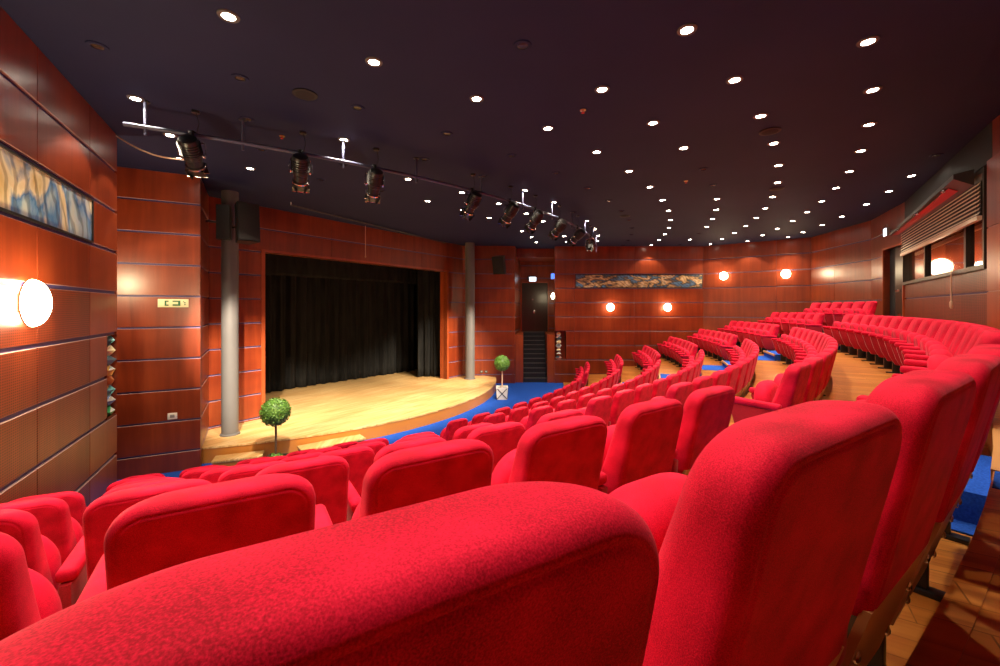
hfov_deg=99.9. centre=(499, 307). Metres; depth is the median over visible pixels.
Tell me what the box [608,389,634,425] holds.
chair
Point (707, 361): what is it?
floor
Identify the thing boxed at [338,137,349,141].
recessed light
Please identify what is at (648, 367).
chair
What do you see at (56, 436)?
wall
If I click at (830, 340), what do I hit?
chair
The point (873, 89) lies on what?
recessed light
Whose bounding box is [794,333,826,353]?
chair
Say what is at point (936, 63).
ceiling
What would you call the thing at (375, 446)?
chair
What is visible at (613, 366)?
chair
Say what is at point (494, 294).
wall
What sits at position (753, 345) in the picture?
chair
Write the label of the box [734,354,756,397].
chair
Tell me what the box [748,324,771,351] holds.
chair
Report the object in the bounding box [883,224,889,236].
exit sign
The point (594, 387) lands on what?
chair
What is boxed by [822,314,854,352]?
chair
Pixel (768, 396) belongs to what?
chair
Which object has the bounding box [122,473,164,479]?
chair
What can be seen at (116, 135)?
cable
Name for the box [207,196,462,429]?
wall
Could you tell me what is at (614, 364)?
chair
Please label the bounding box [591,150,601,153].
recessed light
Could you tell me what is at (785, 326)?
chair
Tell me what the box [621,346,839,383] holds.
steps
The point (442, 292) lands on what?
trim
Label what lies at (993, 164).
wall
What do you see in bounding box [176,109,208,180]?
lantern
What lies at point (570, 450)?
chair
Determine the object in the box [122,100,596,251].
bar
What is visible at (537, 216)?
lantern
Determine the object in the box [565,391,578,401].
chair
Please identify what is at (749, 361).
chair
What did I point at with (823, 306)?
chair
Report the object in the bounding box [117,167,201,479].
wall
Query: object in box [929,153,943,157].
recessed light
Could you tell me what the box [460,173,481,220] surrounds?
lantern
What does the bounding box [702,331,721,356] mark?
chair
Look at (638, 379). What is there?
chair
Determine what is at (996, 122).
wall
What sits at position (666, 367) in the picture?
floor
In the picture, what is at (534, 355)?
stairs
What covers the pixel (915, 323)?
chair
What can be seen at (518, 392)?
floor
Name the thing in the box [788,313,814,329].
chair
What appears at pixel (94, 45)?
recessed light
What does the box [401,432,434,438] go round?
chair
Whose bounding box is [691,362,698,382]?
chair
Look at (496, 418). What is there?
chair
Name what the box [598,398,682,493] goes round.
chair
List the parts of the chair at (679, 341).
armrest, backrest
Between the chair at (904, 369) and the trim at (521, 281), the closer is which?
the chair at (904, 369)
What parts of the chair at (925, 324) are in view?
armrest, seat, backrest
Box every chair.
[0,481,658,665]
[0,497,82,583]
[0,509,60,591]
[0,532,62,640]
[10,491,86,529]
[55,479,211,608]
[76,473,315,602]
[103,478,183,495]
[106,476,158,491]
[110,477,170,489]
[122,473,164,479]
[179,465,218,477]
[181,465,227,478]
[199,464,251,483]
[217,461,284,482]
[236,457,267,464]
[249,456,287,463]
[255,455,348,524]
[280,452,322,461]
[286,449,315,456]
[308,446,341,452]
[315,439,493,528]
[319,446,374,496]
[332,441,358,448]
[347,437,445,520]
[348,441,385,455]
[356,438,388,445]
[395,434,439,442]
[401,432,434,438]
[440,418,467,440]
[452,423,492,439]
[467,412,489,425]
[467,422,525,472]
[481,413,505,423]
[491,415,607,489]
[494,407,510,415]
[505,406,528,422]
[511,402,526,409]
[520,405,552,430]
[527,397,540,408]
[528,401,548,415]
[536,409,582,423]
[541,393,552,403]
[549,396,564,408]
[553,389,562,397]
[553,399,576,411]
[562,385,570,397]
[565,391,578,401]
[569,378,581,391]
[570,381,576,391]
[572,371,588,388]
[575,362,588,370]
[575,368,589,383]
[576,364,589,372]
[576,393,595,409]
[578,386,590,398]
[578,395,612,425]
[590,382,599,394]
[596,388,611,396]
[598,379,606,389]
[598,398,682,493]
[603,369,619,384]
[604,354,619,369]
[604,372,616,388]
[605,375,612,387]
[606,356,620,368]
[606,362,622,383]
[607,358,622,367]
[608,360,622,369]
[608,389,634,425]
[609,400,901,665]
[611,383,624,398]
[624,379,634,389]
[632,345,647,367]
[633,383,652,403]
[634,375,643,390]
[635,347,650,369]
[637,348,653,366]
[640,350,656,368]
[640,360,660,376]
[641,352,658,366]
[642,371,649,383]
[643,354,660,368]
[643,365,657,382]
[645,362,659,379]
[648,368,654,383]
[651,378,667,398]
[651,382,692,406]
[657,336,673,358]
[661,338,678,360]
[665,339,682,362]
[665,374,678,395]
[669,340,686,364]
[671,386,734,474]
[672,341,690,366]
[675,343,693,363]
[676,370,687,382]
[677,357,703,376]
[678,344,697,363]
[680,354,704,373]
[682,350,703,364]
[682,352,704,367]
[683,359,701,377]
[684,366,693,381]
[687,329,704,342]
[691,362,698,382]
[692,330,710,352]
[692,376,712,390]
[697,330,716,354]
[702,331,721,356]
[706,332,726,358]
[710,370,727,385]
[711,333,732,360]
[715,335,737,362]
[717,321,736,331]
[724,321,743,333]
[724,351,758,393]
[725,339,748,361]
[725,365,738,389]
[728,349,758,394]
[730,322,750,346]
[730,340,752,356]
[730,346,758,391]
[731,342,755,358]
[731,344,757,386]
[732,362,810,422]
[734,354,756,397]
[734,361,747,396]
[736,322,757,342]
[739,358,752,397]
[742,323,764,339]
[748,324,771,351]
[749,357,822,402]
[754,324,779,353]
[758,312,779,323]
[765,312,788,334]
[769,352,830,400]
[771,327,798,364]
[773,312,796,337]
[777,348,835,399]
[781,313,805,335]
[781,328,804,366]
[785,329,810,361]
[785,345,837,399]
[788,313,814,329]
[789,330,817,359]
[792,332,821,356]
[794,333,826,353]
[794,339,836,362]
[795,303,820,313]
[795,335,830,356]
[795,337,833,395]
[796,313,824,331]
[806,342,837,357]
[813,302,831,332]
[822,302,842,325]
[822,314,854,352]
[832,302,853,321]
[836,370,975,665]
[838,314,863,354]
[842,302,864,316]
[846,315,874,357]
[847,354,999,665]
[853,301,876,314]
[854,315,883,361]
[856,344,999,601]
[861,316,893,364]
[869,316,903,368]
[876,317,915,373]
[882,318,924,373]
[889,318,934,366]
[891,330,999,376]
[894,319,944,365]
[899,320,958,359]
[900,327,998,372]
[902,322,968,354]
[904,323,979,360]
[904,325,988,367]
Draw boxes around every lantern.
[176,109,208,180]
[288,131,312,193]
[364,147,384,204]
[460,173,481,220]
[498,186,518,228]
[524,195,543,233]
[548,205,566,240]
[567,215,585,246]
[585,225,594,251]
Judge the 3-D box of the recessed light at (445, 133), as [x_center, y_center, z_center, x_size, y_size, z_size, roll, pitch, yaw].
[-0.783,-2.564,6.190,0.176,0.012,0.176,0,0,0]
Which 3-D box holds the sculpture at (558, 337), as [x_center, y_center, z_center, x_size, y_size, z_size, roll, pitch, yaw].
[2.450,1.580,17.580,0.274,1.148,0.274,0,0,-33]
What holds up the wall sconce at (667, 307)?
attached to the wall at (595, 334)
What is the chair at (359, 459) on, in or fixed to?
on the floor at (666, 367)
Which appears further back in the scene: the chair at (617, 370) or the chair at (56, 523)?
the chair at (617, 370)
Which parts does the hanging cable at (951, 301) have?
cord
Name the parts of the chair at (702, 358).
backrest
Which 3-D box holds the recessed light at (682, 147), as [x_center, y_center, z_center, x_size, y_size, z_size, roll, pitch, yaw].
[2.945,-2.564,6.732,0.176,0.012,0.176,0,0,0]
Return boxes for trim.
[261,249,448,404]
[521,281,548,331]
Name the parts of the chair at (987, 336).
seat, backrest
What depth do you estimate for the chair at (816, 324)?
12.11 m
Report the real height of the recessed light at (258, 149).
0.012 m
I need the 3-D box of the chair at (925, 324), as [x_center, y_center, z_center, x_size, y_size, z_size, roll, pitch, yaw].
[6.016,0.617,6.151,0.536,0.930,0.593,0,0,36]
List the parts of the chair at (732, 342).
armrest, seat, armrest, backrest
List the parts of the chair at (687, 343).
backrest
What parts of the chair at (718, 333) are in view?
armrest, backrest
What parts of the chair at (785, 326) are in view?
armrest, seat, backrest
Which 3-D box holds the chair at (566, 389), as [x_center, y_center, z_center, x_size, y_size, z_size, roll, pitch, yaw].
[1.653,2.635,11.798,0.536,0.930,0.593,0,0,28]
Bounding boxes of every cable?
[116,135,183,159]
[949,267,952,308]
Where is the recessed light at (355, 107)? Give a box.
[350,104,364,111]
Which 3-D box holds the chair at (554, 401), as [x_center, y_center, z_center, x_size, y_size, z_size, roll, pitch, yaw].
[0.995,2.300,8.759,0.536,0.930,0.593,0,0,39]
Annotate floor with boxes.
[117,382,563,480]
[587,374,619,386]
[620,366,642,382]
[657,359,680,378]
[670,353,753,392]
[707,347,829,425]
[740,342,990,665]
[777,335,999,665]
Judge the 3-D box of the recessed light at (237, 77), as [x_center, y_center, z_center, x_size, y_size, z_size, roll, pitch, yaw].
[-2.902,-2.564,4.690,0.176,0.012,0.176,0,0,0]
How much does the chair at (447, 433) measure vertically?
0.930 m
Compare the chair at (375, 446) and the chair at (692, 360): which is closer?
the chair at (375, 446)
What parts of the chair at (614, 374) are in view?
backrest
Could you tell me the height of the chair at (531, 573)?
0.930 m
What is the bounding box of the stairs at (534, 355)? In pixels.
[523,332,546,381]
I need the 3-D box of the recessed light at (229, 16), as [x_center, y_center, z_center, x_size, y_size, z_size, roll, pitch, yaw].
[-2.387,-2.564,3.693,0.176,0.012,0.176,0,0,0]
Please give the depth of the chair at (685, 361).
11.62 m
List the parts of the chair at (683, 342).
backrest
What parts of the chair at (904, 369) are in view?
seat, backrest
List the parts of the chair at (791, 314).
armrest, seat, backrest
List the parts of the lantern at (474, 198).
barn door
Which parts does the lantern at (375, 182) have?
barn door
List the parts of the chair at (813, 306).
seat, backrest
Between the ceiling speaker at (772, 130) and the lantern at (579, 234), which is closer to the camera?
the ceiling speaker at (772, 130)
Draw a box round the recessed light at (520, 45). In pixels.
[514,40,530,51]
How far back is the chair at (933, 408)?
0.85 m
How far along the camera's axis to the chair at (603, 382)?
10.65 m
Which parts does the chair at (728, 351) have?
backrest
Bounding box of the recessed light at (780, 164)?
[773,163,783,166]
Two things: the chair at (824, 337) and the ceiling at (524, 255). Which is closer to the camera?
the chair at (824, 337)
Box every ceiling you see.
[0,0,999,248]
[517,249,553,261]
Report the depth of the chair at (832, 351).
4.95 m
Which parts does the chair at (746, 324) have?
backrest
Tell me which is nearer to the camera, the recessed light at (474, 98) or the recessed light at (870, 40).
the recessed light at (870, 40)
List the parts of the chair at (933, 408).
armrest, panel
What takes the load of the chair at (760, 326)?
on the floor at (764, 370)
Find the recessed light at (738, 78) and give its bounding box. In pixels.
[726,75,743,83]
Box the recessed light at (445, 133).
[441,131,452,136]
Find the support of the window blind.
attached to the wall window at (931, 298)
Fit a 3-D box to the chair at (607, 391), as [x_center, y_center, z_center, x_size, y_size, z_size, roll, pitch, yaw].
[1.725,1.965,7.838,0.536,0.930,0.593,0,0,40]
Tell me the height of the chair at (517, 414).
0.930 m
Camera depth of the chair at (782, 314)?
14.71 m
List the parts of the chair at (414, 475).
seat, backrest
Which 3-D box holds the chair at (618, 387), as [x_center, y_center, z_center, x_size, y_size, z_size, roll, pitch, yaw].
[2.119,1.965,8.323,0.536,0.930,0.593,0,0,38]
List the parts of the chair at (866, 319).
seat, armrest, leg, backrest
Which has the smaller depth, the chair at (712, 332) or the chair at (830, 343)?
the chair at (830, 343)
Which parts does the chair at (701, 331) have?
backrest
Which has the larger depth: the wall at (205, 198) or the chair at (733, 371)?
the wall at (205, 198)
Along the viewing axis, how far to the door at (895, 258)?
10.80 m
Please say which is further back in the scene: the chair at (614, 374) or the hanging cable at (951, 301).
the chair at (614, 374)
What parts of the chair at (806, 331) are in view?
armrest, seat, backrest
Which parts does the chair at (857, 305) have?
seat, backrest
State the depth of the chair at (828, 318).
12.34 m
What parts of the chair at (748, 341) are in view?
backrest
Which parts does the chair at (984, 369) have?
leg, panel, backrest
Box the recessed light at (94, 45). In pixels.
[85,40,109,51]
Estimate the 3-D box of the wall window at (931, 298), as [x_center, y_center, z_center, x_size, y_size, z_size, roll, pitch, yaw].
[8.341,0.415,7.920,0.160,5.970,5.362,0,0,35]
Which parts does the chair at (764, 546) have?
seat, panel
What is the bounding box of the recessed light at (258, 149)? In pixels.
[255,148,267,151]
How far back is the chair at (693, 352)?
13.16 m
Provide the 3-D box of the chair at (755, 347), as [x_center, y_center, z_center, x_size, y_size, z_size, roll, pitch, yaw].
[5.271,1.295,9.054,0.536,0.930,0.593,0,0,30]
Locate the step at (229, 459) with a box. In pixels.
[211,450,263,465]
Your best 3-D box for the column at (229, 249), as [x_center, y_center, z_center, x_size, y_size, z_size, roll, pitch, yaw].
[-5.979,0.115,9.300,0.390,5.370,0.390,0,0,0]
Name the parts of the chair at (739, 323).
backrest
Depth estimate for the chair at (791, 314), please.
14.26 m
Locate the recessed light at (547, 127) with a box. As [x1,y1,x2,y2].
[542,125,553,130]
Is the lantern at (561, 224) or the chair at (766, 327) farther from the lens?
the chair at (766, 327)
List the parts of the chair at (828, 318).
seat, armrest, backrest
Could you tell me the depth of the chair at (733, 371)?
5.86 m
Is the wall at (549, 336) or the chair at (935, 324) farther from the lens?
the wall at (549, 336)
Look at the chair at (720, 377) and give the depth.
5.40 m
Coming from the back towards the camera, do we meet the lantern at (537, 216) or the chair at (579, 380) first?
the chair at (579, 380)
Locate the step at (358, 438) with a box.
[297,434,365,450]
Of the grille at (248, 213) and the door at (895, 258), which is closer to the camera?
the grille at (248, 213)
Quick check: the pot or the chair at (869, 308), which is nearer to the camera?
the chair at (869, 308)
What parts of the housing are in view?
red panel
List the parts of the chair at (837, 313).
seat, armrest, backrest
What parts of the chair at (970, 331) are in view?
seat, backrest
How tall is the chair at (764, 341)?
0.930 m
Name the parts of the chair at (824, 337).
backrest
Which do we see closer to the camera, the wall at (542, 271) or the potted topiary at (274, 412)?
the potted topiary at (274, 412)
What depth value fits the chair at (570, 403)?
6.74 m
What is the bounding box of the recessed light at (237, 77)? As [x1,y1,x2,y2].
[231,73,248,82]
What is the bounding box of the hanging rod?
[365,226,365,257]
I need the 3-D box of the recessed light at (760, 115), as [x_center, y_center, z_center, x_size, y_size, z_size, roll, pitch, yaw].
[3.482,-2.564,5.612,0.176,0.012,0.176,0,0,0]
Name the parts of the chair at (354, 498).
armrest, backrest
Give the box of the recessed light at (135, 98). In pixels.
[126,95,144,101]
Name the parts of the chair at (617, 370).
backrest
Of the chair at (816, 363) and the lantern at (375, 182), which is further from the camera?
the lantern at (375, 182)
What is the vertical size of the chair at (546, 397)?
0.930 m
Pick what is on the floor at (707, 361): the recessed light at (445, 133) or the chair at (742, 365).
the chair at (742, 365)
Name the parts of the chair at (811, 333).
seat, backrest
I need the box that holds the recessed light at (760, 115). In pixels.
[753,113,767,118]
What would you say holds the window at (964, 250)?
attached to the wall window at (931, 298)
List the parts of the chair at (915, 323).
armrest, seat, backrest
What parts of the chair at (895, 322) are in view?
armrest, seat, leg, backrest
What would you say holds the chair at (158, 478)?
on the floor at (628, 372)
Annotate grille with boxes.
[229,206,231,239]
[238,202,259,240]
[295,91,314,99]
[761,129,778,134]
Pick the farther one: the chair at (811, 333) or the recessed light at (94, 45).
the chair at (811, 333)
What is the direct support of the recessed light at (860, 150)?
in the ceiling at (936, 63)
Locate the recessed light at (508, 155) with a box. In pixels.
[506,154,516,157]
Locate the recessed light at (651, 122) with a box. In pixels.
[646,120,659,125]
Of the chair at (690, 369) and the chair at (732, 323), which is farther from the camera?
the chair at (732, 323)
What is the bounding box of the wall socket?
[167,413,176,419]
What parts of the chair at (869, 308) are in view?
seat, backrest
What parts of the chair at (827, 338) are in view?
backrest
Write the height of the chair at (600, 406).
0.930 m
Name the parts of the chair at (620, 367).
backrest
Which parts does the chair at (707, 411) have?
armrest, panel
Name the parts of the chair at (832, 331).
armrest, seat, armrest, leg, backrest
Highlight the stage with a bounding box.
[202,369,495,463]
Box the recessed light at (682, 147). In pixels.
[678,146,689,149]
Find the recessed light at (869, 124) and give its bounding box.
[861,121,877,127]
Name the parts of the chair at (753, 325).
armrest, backrest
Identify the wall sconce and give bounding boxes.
[18,278,51,327]
[607,303,613,310]
[664,303,670,310]
[719,272,727,279]
[781,269,790,277]
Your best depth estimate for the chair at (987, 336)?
2.84 m
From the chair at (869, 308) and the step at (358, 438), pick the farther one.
the chair at (869, 308)
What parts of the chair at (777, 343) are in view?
armrest, leg, armrest, seat, leg, backrest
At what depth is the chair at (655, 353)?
14.27 m
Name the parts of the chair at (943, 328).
seat, backrest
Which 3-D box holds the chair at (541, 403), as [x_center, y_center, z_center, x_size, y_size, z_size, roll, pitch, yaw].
[0.588,2.300,8.280,0.536,0.930,0.593,0,0,41]
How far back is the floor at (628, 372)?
15.58 m
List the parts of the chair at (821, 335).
seat, backrest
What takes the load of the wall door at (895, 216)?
in the wall at (841, 259)
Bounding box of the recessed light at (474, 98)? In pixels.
[470,95,483,102]
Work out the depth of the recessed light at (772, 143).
6.53 m
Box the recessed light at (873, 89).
[863,86,882,93]
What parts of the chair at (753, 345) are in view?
backrest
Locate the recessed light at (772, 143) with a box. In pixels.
[767,141,779,145]
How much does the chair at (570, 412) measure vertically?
0.930 m
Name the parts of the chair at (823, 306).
seat, backrest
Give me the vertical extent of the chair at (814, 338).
0.930 m
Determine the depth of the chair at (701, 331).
16.73 m
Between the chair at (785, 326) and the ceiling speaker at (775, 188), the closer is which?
the ceiling speaker at (775, 188)
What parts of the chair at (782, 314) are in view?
backrest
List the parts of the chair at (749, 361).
panel, backrest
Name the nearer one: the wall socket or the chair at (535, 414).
the chair at (535, 414)
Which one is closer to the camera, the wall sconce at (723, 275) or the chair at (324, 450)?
the chair at (324, 450)
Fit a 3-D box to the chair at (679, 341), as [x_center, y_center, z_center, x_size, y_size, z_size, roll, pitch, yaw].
[6.587,1.630,15.873,0.536,0.930,0.593,0,0,9]
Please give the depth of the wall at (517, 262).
18.56 m
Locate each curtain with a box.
[265,253,416,283]
[265,275,413,392]
[417,269,439,376]
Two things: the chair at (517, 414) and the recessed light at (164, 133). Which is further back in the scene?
the chair at (517, 414)
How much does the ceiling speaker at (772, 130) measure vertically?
0.022 m
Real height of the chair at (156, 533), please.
0.930 m
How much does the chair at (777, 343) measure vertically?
0.930 m
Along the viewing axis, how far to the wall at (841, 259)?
13.60 m
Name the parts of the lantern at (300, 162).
barn door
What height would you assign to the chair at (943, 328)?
0.930 m
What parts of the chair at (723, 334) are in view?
armrest, backrest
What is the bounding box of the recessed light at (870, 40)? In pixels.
[856,35,879,47]
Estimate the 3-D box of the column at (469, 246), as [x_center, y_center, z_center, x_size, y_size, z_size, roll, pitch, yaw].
[-1.186,0.115,16.600,0.440,5.370,0.440,0,0,0]
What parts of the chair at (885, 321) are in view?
armrest, seat, leg, backrest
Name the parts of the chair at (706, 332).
armrest, backrest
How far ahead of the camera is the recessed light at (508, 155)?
7.05 m
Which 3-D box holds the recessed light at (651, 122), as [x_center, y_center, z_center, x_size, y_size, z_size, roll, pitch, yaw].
[2.121,-2.564,5.821,0.176,0.012,0.176,0,0,0]
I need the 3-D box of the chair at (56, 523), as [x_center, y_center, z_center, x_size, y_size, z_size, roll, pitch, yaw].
[-3.049,1.630,2.663,0.593,0.930,0.536,0,0,-27]
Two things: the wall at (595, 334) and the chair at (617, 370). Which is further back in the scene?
the wall at (595, 334)
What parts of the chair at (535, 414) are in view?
seat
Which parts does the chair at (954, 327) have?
seat, backrest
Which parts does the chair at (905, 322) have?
armrest, seat, leg, backrest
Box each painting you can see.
[0,143,93,242]
[575,274,702,287]
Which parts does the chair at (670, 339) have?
armrest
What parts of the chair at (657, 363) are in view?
backrest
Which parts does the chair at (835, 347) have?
backrest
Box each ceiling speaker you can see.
[292,88,317,100]
[759,127,781,135]
[769,187,784,190]
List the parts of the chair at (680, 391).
backrest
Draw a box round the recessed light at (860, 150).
[854,149,867,152]
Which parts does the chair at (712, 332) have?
armrest, backrest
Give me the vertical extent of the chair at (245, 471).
0.930 m
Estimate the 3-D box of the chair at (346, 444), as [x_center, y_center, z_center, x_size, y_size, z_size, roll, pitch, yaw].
[-2.615,2.635,6.910,0.706,0.930,0.536,0,0,-36]
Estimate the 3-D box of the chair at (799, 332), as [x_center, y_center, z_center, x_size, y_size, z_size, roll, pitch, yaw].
[7.155,0.960,10.286,0.536,0.930,0.593,0,0,25]
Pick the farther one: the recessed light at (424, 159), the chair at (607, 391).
the chair at (607, 391)
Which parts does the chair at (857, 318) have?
seat, armrest, leg, backrest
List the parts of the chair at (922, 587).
leg, panel, leg, backrest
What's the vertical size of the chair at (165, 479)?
0.930 m
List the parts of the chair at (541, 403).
backrest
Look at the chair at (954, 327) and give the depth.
4.61 m
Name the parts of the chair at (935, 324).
armrest, seat, backrest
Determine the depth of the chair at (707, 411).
2.48 m
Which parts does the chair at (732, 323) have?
backrest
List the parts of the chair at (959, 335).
seat, backrest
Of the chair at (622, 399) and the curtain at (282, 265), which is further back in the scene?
the curtain at (282, 265)
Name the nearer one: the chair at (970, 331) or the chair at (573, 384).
the chair at (970, 331)
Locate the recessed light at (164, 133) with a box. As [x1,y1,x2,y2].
[162,132,176,137]
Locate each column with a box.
[219,190,239,436]
[464,242,475,379]
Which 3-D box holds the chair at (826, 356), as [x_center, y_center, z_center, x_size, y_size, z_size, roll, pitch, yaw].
[3.348,0.960,4.711,0.536,0.930,0.593,0,0,44]
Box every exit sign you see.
[158,299,188,306]
[529,275,535,281]
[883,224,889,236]
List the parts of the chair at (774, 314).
seat, backrest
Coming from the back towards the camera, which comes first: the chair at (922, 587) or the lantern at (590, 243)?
the lantern at (590, 243)
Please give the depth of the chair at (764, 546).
0.52 m
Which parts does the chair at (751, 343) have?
backrest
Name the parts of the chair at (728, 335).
armrest, backrest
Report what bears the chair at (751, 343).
on the floor at (707, 361)
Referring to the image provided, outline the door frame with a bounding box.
[882,242,905,316]
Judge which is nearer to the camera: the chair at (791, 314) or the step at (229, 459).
the step at (229, 459)
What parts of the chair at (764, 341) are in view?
armrest, seat, armrest, backrest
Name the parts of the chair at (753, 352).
backrest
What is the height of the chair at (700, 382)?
0.930 m
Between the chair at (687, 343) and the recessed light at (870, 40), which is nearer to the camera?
the recessed light at (870, 40)
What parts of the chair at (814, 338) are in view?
seat, backrest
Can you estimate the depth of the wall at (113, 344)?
6.23 m
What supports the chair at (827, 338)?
on the floor at (764, 370)
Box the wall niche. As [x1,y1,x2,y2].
[554,331,565,359]
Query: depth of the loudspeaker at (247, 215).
8.63 m
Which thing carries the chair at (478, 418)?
on the floor
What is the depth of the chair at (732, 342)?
12.81 m
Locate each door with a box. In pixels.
[522,283,547,330]
[871,202,904,315]
[890,246,901,315]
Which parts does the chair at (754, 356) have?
panel, backrest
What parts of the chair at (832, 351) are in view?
backrest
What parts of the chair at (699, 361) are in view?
backrest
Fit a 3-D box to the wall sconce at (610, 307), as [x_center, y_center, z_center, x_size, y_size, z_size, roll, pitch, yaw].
[4.583,-0.030,17.409,0.315,0.330,0.178,0,0,0]
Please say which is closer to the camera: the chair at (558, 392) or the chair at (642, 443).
the chair at (642, 443)
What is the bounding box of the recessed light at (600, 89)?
[594,85,609,93]
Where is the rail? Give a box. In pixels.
[290,202,444,242]
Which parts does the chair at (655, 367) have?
backrest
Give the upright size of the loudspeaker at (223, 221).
0.720 m
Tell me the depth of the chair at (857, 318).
9.67 m
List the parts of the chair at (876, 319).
armrest, seat, leg, backrest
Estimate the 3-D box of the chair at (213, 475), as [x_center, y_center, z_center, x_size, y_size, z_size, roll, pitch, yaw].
[-2.701,1.965,4.107,0.593,0.930,0.536,0,0,-31]
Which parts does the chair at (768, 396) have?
armrest, seat, backrest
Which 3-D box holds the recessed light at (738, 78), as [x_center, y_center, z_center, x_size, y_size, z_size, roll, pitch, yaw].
[2.639,-2.564,4.724,0.176,0.012,0.176,0,0,0]
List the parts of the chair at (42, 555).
seat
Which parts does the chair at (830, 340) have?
seat, backrest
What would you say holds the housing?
attached to the window at (964, 250)
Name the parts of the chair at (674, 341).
armrest, backrest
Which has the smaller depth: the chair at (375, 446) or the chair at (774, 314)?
the chair at (375, 446)
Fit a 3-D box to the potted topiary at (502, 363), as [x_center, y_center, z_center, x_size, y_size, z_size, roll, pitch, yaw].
[0.067,2.365,14.449,0.579,1.509,0.579,0,0,-17]
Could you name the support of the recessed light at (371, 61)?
in the ceiling at (936, 63)
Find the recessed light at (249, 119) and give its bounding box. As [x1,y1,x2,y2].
[240,116,254,121]
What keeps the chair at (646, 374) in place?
on the floor at (628, 372)
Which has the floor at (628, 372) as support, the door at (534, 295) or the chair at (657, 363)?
the chair at (657, 363)
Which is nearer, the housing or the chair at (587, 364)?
the housing
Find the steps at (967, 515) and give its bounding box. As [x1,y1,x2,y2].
[951,428,999,536]
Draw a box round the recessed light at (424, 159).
[420,157,429,161]
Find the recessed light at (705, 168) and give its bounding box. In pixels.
[698,167,708,170]
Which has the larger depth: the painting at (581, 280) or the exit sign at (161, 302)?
the painting at (581, 280)
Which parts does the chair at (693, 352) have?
backrest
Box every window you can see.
[902,166,986,284]
[905,122,991,325]
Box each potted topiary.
[259,397,290,456]
[494,355,509,399]
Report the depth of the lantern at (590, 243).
13.02 m
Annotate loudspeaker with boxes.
[205,204,231,240]
[232,201,259,244]
[492,255,505,274]
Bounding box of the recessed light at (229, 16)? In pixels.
[216,9,239,22]
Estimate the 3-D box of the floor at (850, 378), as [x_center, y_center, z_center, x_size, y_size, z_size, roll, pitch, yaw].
[4.989,2.199,7.792,3.999,2.242,22.084,0,0,34]
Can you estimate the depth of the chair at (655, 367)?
10.78 m
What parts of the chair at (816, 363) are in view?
seat, backrest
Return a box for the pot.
[496,385,507,399]
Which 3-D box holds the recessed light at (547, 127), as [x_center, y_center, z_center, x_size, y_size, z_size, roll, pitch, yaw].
[0.685,-2.564,5.993,0.176,0.012,0.176,0,0,0]
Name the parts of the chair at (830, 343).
backrest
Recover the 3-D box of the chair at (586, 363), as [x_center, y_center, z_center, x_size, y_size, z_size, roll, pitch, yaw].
[3.307,2.635,16.942,0.536,0.930,0.593,0,0,7]
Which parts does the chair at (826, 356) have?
backrest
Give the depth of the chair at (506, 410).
9.08 m
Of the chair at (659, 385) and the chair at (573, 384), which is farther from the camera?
the chair at (573, 384)
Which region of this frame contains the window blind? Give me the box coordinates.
[900,181,981,255]
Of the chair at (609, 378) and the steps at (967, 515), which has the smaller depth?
the steps at (967, 515)
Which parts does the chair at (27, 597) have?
backrest, seat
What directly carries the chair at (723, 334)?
on the floor at (707, 361)
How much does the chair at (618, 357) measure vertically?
0.930 m
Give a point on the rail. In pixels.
(290, 202)
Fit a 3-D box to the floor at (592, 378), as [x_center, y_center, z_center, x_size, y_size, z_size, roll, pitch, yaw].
[0.686,3.041,10.700,3.247,0.559,16.405,0,0,34]
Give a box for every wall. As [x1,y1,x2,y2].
[0,6,116,506]
[110,171,116,454]
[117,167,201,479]
[202,182,208,445]
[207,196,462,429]
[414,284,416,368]
[462,246,514,382]
[512,247,519,374]
[515,332,554,382]
[520,262,553,331]
[554,246,702,382]
[703,237,810,330]
[811,220,871,303]
[987,152,999,329]
[992,115,999,156]
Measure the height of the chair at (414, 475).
0.930 m
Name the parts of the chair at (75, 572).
armrest, backrest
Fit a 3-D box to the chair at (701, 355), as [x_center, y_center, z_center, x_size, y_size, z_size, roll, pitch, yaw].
[4.836,1.630,10.547,0.536,0.930,0.593,0,0,27]
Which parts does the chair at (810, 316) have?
seat, backrest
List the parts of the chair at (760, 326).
armrest, backrest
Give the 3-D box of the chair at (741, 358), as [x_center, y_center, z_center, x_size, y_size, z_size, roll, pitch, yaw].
[4.949,1.295,8.526,0.536,0.930,0.593,0,0,32]
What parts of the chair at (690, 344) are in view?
backrest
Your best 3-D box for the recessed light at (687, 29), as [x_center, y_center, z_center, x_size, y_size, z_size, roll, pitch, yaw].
[1.725,-2.564,3.874,0.176,0.012,0.176,0,0,0]
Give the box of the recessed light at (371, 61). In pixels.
[365,56,382,66]
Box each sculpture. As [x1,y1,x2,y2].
[107,335,115,415]
[555,332,561,359]
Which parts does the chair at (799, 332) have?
armrest, seat, backrest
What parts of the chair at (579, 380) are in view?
backrest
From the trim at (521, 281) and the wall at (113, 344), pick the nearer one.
the wall at (113, 344)
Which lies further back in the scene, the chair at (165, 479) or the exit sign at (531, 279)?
the exit sign at (531, 279)
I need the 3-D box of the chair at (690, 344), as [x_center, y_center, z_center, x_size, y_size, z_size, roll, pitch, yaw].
[6.192,1.630,14.055,0.536,0.930,0.593,0,0,15]
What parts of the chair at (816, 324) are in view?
seat, armrest, backrest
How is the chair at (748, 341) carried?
on the floor at (707, 361)
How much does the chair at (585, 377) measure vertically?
0.930 m
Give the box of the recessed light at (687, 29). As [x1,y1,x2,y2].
[677,23,697,35]
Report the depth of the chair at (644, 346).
17.06 m
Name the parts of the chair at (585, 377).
backrest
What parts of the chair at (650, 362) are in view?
backrest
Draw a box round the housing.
[889,169,973,235]
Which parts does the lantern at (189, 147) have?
barn door, barn door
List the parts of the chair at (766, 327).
armrest, backrest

